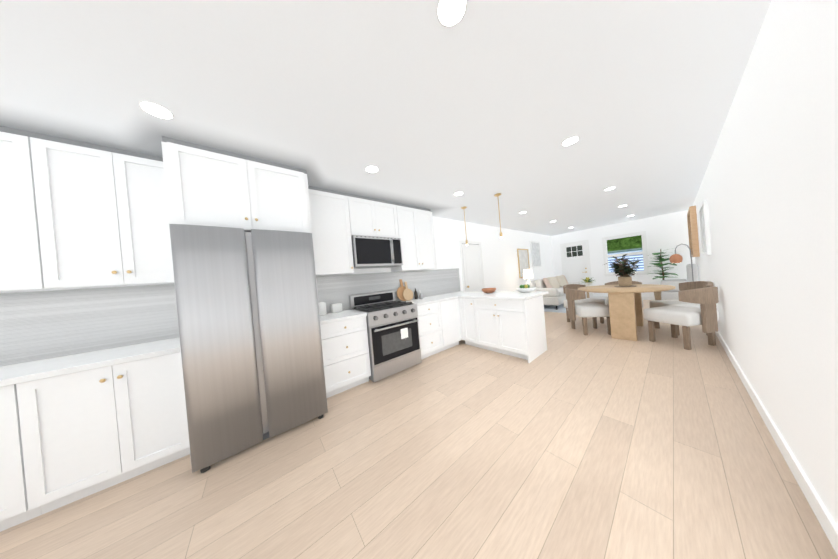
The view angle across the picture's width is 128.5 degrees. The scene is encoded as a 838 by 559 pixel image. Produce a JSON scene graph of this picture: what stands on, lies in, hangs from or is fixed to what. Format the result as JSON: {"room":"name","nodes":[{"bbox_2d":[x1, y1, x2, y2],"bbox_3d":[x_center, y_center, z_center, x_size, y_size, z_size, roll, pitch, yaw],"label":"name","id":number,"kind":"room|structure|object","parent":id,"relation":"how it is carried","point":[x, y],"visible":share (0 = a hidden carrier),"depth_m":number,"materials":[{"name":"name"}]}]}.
{"room":"kitchen","nodes":[
{"label":"kitchen","id":0,"kind":"room"},
{"bbox_2d":[0,216,553,361],"bbox_3d":[0.788,-0.086,4.662,12.440,2.580,0.120,-5,0,-38],"label":"wall","id":1,"kind":"structure","parent":0,"point":[500,263],"depth_m":5.62,"materials":[{"name":"paint"}]},
{"bbox_2d":[0,126,436,292],"bbox_3d":[-1.532,-0.601,2.303,4.720,1.128,0.746,-5,0,-38],"label":"upper cabinet","id":2,"kind":"object","parent":1,"relation":"attached to","point":[74,214],"visible":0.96,"depth_m":1.65,"materials":[{"name":"white wood"}]},
{"bbox_2d":[351,235,402,268],"bbox_3d":[-0.684,-0.412,3.143,0.776,0.438,0.444,-5,0,-38],"label":"microwave","id":3,"kind":"object","parent":2,"relation":"attached to","point":[375,252],"visible":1,"depth_m":2.97,"materials":[{"name":"silver metal"}]},
{"bbox_2d":[0,268,460,365],"bbox_3d":[-1.297,0.210,2.912,5.730,0.533,0.010,-5,0,-38],"label":"tile backsplash","id":4,"kind":"structure","parent":1,"relation":"attached to","point":[38,325],"depth_m":1.77,"materials":[{"name":"white tile"}]},
{"bbox_2d":[459,240,484,290],"bbox_3d":[1.385,0.100,4.995,0.850,2.105,0.077,-5,0,-38],"label":"door","id":5,"kind":"structure","parent":1,"relation":"attached to","point":[472,266],"depth_m":5.00,"materials":[{"name":"white wood"}]},
{"bbox_2d":[517,249,529,277],"bbox_3d":[3.491,-0.539,6.728,0.750,0.960,0.028,-5,0,-38],"label":"framed artwork","id":6,"kind":"object","parent":1,"relation":"attached to","point":[523,258],"visible":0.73,"depth_m":6.68,"materials":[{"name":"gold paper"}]},
{"bbox_2d":[530,241,541,267],"bbox_3d":[4.254,-0.914,7.353,0.770,0.950,0.028,-5,0,-38],"label":"framed artwork","id":7,"kind":"object","parent":1,"relation":"attached to","point":[535,253],"visible":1,"depth_m":7.34,"materials":[{"name":"fabric"}]},
{"bbox_2d":[0,0,770,235],"bbox_3d":[1.790,-1.507,3.242,12.440,0.100,3.720,-5,0,-38],"label":"ceiling","id":8,"kind":"structure","parent":0,"point":[479,105],"depth_m":1.35,"materials":[{"name":"paint"}]},
{"bbox_2d":[139,101,173,118],"bbox_3d":[-1.766,-1.140,1.361,0.141,0.005,0.148,-5,0,-38],"label":"recessed light","id":9,"kind":"object","parent":8,"relation":"in","point":[154,109],"depth_m":1.36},
{"bbox_2d":[365,166,377,172],"bbox_3d":[-0.536,-1.251,2.292,0.134,0.005,0.146,-5,0,-38],"label":"recessed light","id":10,"kind":"object","parent":8,"relation":"in","point":[371,169],"depth_m":2.29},
{"bbox_2d":[437,0,466,26],"bbox_3d":[0.154,-1.301,0.975,0.142,0.005,0.131,-5,0,-38],"label":"recessed light","id":11,"kind":"object","parent":8,"relation":"in","point":[450,13],"depth_m":0.98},
{"bbox_2d":[461,206,467,245],"bbox_3d":[0.891,-1.014,3.880,0.110,0.738,0.110,-5,0,-38],"label":"pendant light","id":12,"kind":"object","parent":8,"relation":"hanging from","point":[464,207],"visible":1,"depth_m":3.87,"materials":[{"name":"gold metal"}]},
{"bbox_2d":[494,193,501,238],"bbox_3d":[1.343,-1.049,3.372,0.110,0.738,0.110,-5,0,-38],"label":"pendant light","id":13,"kind":"object","parent":8,"relation":"hanging from","point":[497,195],"visible":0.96,"depth_m":3.37,"materials":[{"name":"gold metal"}]},
{"bbox_2d":[562,136,578,145],"bbox_3d":[1.557,-1.427,2.085,0.142,0.005,0.139,-5,0,-38],"label":"recessed light","id":14,"kind":"object","parent":8,"relation":"in","point":[571,140],"depth_m":2.08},
{"bbox_2d":[0,300,837,558],"bbox_3d":[2.016,1.163,3.259,12.440,0.100,3.720,-5,0,-38],"label":"floor","id":15,"kind":"structure","parent":0,"point":[599,442],"depth_m":1.30,"materials":[{"name":"brown wood"}]},
{"bbox_2d":[169,224,327,472],"bbox_3d":[-1.609,0.498,2.065,0.920,1.852,0.865,-5,0,-38],"label":"refrigerator","id":16,"kind":"object","parent":15,"relation":"on","point":[250,337],"visible":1,"depth_m":1.66,"materials":[{"name":"silver metal"}]},
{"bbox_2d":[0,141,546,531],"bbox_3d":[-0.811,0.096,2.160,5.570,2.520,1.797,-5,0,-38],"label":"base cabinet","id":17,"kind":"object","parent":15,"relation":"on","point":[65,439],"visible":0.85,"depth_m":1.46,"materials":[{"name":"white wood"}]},
{"bbox_2d":[0,291,548,386],"bbox_3d":[-0.709,0.453,2.200,5.730,0.040,1.827,-5,0,-38],"label":"countertop","id":18,"kind":"structure","parent":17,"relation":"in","point":[13,374],"depth_m":1.56,"materials":[{"name":"stone"}]},
{"bbox_2d":[318,302,342,315],"bbox_3d":[-1.243,0.383,2.820,0.325,0.180,0.145,-5,0,-38],"label":"canister","id":19,"kind":"object","parent":18,"relation":"on","point":[336,307],"visible":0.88,"depth_m":2.82,"materials":[{"name":"white ceramic"}]},
{"bbox_2d":[397,279,412,300],"bbox_3d":[-0.264,0.189,3.636,0.315,0.395,0.136,-5,0,-38],"label":"cutting boards","id":20,"kind":"object","parent":18,"relation":"on","point":[404,293],"visible":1,"depth_m":3.62,"materials":[{"name":"brown wood"}]},
{"bbox_2d":[414,288,422,298],"bbox_3d":[0.005,0.261,3.750,0.134,0.200,0.165,-5,0,-38],"label":"bottles","id":21,"kind":"object","parent":18,"relation":"on","point":[416,295],"visible":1,"depth_m":3.74,"materials":[{"name":"black ceramic"}]},
{"bbox_2d":[482,288,495,292],"bbox_3d":[1.301,0.209,3.760,0.257,0.085,0.260,-5,0,-38],"label":"copper bowl","id":22,"kind":"object","parent":18,"relation":"on","point":[488,290],"visible":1,"depth_m":3.67,"materials":[{"name":"orange metal"}]},
{"bbox_2d":[517,284,535,292],"bbox_3d":[1.786,0.147,3.369,0.287,0.132,0.290,-5,0,-38],"label":"fruit bowl","id":23,"kind":"object","parent":18,"relation":"on","point":[527,288],"visible":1,"depth_m":3.31,"materials":[{"name":"white ceramic"}]},
{"bbox_2d":[349,290,421,381],"bbox_3d":[-0.491,0.761,3.033,0.780,1.128,0.728,-5,0,-38],"label":"range","id":24,"kind":"object","parent":15,"relation":"on","point":[393,334],"visible":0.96,"depth_m":2.80,"materials":[{"name":"silver metal"}]},
{"bbox_2d":[544,299,604,312],"bbox_3d":[5.170,0.819,6.543,2.950,0.012,1.770,-5,0,-38],"label":"rug","id":25,"kind":"object","parent":15,"relation":"on","point":[552,308],"visible":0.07,"depth_m":6.20,"materials":[{"name":"grey fabric"}]},
{"bbox_2d":[530,275,579,309],"bbox_3d":[4.806,0.362,7.093,2.530,0.949,0.920,-5,0,-38],"label":"sofa","id":26,"kind":"object","parent":25,"relation":"on","point":[556,295],"visible":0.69,"depth_m":6.37,"materials":[{"name":"beige fabric"}]},
{"bbox_3d":[5.124,0.516,6.123,0.400,0.601,0.400,-5,0,-38],"label":"plant stand","id":27,"kind":"object","parent":25,"relation":"on","visible":0},
{"bbox_2d":[582,277,595,286],"bbox_3d":[5.086,0.068,6.105,0.406,0.296,0.448,-5,0,-38],"label":"potted plant","id":28,"kind":"object","parent":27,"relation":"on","point":[587,282],"visible":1,"depth_m":6.07,"materials":[{"name":"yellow plant"}]},
{"bbox_2d":[563,284,604,324],"bbox_3d":[3.668,0.539,4.510,0.708,0.850,0.694,-5,0,-38],"label":"dining chair","id":29,"kind":"object","parent":15,"relation":"on","point":[586,300],"visible":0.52,"depth_m":4.61,"materials":[{"name":"brown wood"}]},
{"bbox_2d":[565,288,610,334],"bbox_3d":[3.265,0.577,3.883,0.720,0.850,0.713,-5,0,-38],"label":"dining chair","id":30,"kind":"object","parent":15,"relation":"on","point":[593,310],"visible":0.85,"depth_m":3.72,"materials":[{"name":"white fabric"}]},
{"bbox_2d":[605,281,642,306],"bbox_3d":[4.445,0.473,4.394,0.623,0.850,0.605,-5,0,-38],"label":"dining chair","id":31,"kind":"object","parent":15,"relation":"on","point":[615,283],"visible":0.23,"depth_m":4.41,"materials":[{"name":"brown wood"}]},
{"bbox_2d":[578,284,674,340],"bbox_3d":[3.780,0.551,3.758,1.260,0.815,1.260,-5,0,-38],"label":"dining table","id":32,"kind":"object","parent":15,"relation":"on","point":[626,311],"visible":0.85,"depth_m":3.37,"materials":[{"name":"brown wood"}]},
{"bbox_2d":[602,254,641,286],"bbox_3d":[3.811,-0.166,3.763,0.615,0.607,0.556,-5,0,-38],"label":"centerpiece","id":33,"kind":"object","parent":32,"relation":"on","point":[622,269],"visible":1,"depth_m":3.74,"materials":[{"name":"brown plant"}]},
{"bbox_2d":[648,248,677,299],"bbox_3d":[7.116,-0.114,5.908,0.679,1.551,0.594,-5,0,-38],"label":"leaf plant","id":34,"kind":"object","parent":15,"relation":"on","point":[657,295],"visible":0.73,"depth_m":5.88,"materials":[{"name":"plant"}]},
{"bbox_2d":[660,264,698,299],"bbox_3d":[6.746,0.157,5.251,0.700,1.080,0.610,-5,0,-38],"label":"armchair","id":35,"kind":"object","parent":15,"relation":"on","point":[670,294],"visible":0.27,"depth_m":5.08,"materials":[{"name":"white fabric"}]},
{"bbox_2d":[643,287,718,349],"bbox_3d":[3.887,0.529,3.026,0.708,0.850,0.694,-5,0,-38],"label":"dining chair","id":36,"kind":"object","parent":15,"relation":"on","point":[705,315],"visible":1,"depth_m":2.78,"materials":[{"name":"white fabric"}]},
{"bbox_2d":[649,281,712,335],"bbox_3d":[4.483,0.476,3.478,0.708,0.850,0.694,-5,0,-38],"label":"dining chair","id":37,"kind":"object","parent":15,"relation":"on","point":[683,287],"visible":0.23,"depth_m":3.49,"materials":[{"name":"brown wood"}]},
{"bbox_2d":[669,244,693,280],"bbox_3d":[6.237,-0.052,4.741,0.200,1.589,0.420,-5,0,-38],"label":"arc floor lamp","id":38,"kind":"object","parent":15,"relation":"on","point":[675,258],"visible":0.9,"depth_m":4.75,"materials":[{"name":"silver metal"}]},
{"bbox_3d":[3.256,0.679,5.913,0.520,0.627,0.520,-5,0,-38],"label":"side table","id":39,"kind":"object","parent":15,"relation":"on","visible":0},
{"bbox_2d":[523,269,532,286],"bbox_3d":[3.201,0.037,5.910,0.260,0.660,0.260,-5,0,-38],"label":"table lamp","id":40,"kind":"object","parent":39,"relation":"on","point":[528,274],"visible":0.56,"depth_m":5.83,"materials":[{"name":"white fabric"}]},
{"bbox_2d":[551,210,694,296],"bbox_3d":[6.712,-0.604,7.076,0.120,2.580,3.480,-5,0,-38],"label":"wall","id":41,"kind":"structure","parent":0,"point":[665,232],"depth_m":6.34,"materials":[{"name":"paint"}]},
{"bbox_2d":[560,240,592,297],"bbox_3d":[6.040,-0.356,7.793,0.071,2.190,0.900,-5,0,-38],"label":"door","id":42,"kind":"structure","parent":41,"relation":"attached to","point":[575,261],"depth_m":7.76,"materials":[{"name":"white metal"}]},
{"bbox_2d":[602,231,649,275],"bbox_3d":[6.872,-0.819,6.769,0.120,1.375,1.080,-5,0,-38],"label":"window","id":43,"kind":"structure","parent":41,"relation":"attached to","point":[644,252],"depth_m":6.65,"materials":[{"name":"white wood"}]},
{"bbox_2d":[693,0,837,525],"bbox_3d":[3.018,-0.258,1.840,12.440,2.580,0.120,-5,0,-38],"label":"wall","id":44,"kind":"structure","parent":0,"point":[768,192],"depth_m":1.07,"materials":[{"name":"paint"}]},
{"bbox_2d":[687,206,699,256],"bbox_3d":[6.887,-1.153,5.087,1.400,1.170,0.088,-5,0,-38],"label":"framed artwork","id":45,"kind":"object","parent":44,"relation":"attached to","point":[692,230],"visible":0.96,"depth_m":4.67,"materials":[{"name":"brown wood"}]},
{"bbox_2d":[699,200,710,254],"bbox_3d":[4.922,-0.856,3.484,0.900,0.870,0.038,-5,0,-38],"label":"framed artwork","id":46,"kind":"object","parent":44,"relation":"attached to","point":[704,229],"visible":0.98,"depth_m":3.24,"materials":[{"name":"fabric"}]},
{"bbox_2d":[593,296,837,555],"bbox_3d":[2.007,1.064,3.258,12.199,0.100,3.478,-5,0,-38],"label":"baseboard","id":47,"kind":"structure","parent":44,"relation":"attached to","point":[829,526],"depth_m":1.16,"materials":[{"name":"white wood"}]},
{"label":"outside","id":48,"kind":"structure","parent":0,"visible":0},
{"bbox_2d":[607,235,643,271],"bbox_3d":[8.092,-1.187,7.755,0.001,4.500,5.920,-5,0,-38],"label":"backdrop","id":49,"kind":"structure","parent":48,"point":[625,245],"depth_m":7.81,"materials":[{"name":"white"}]}
]}

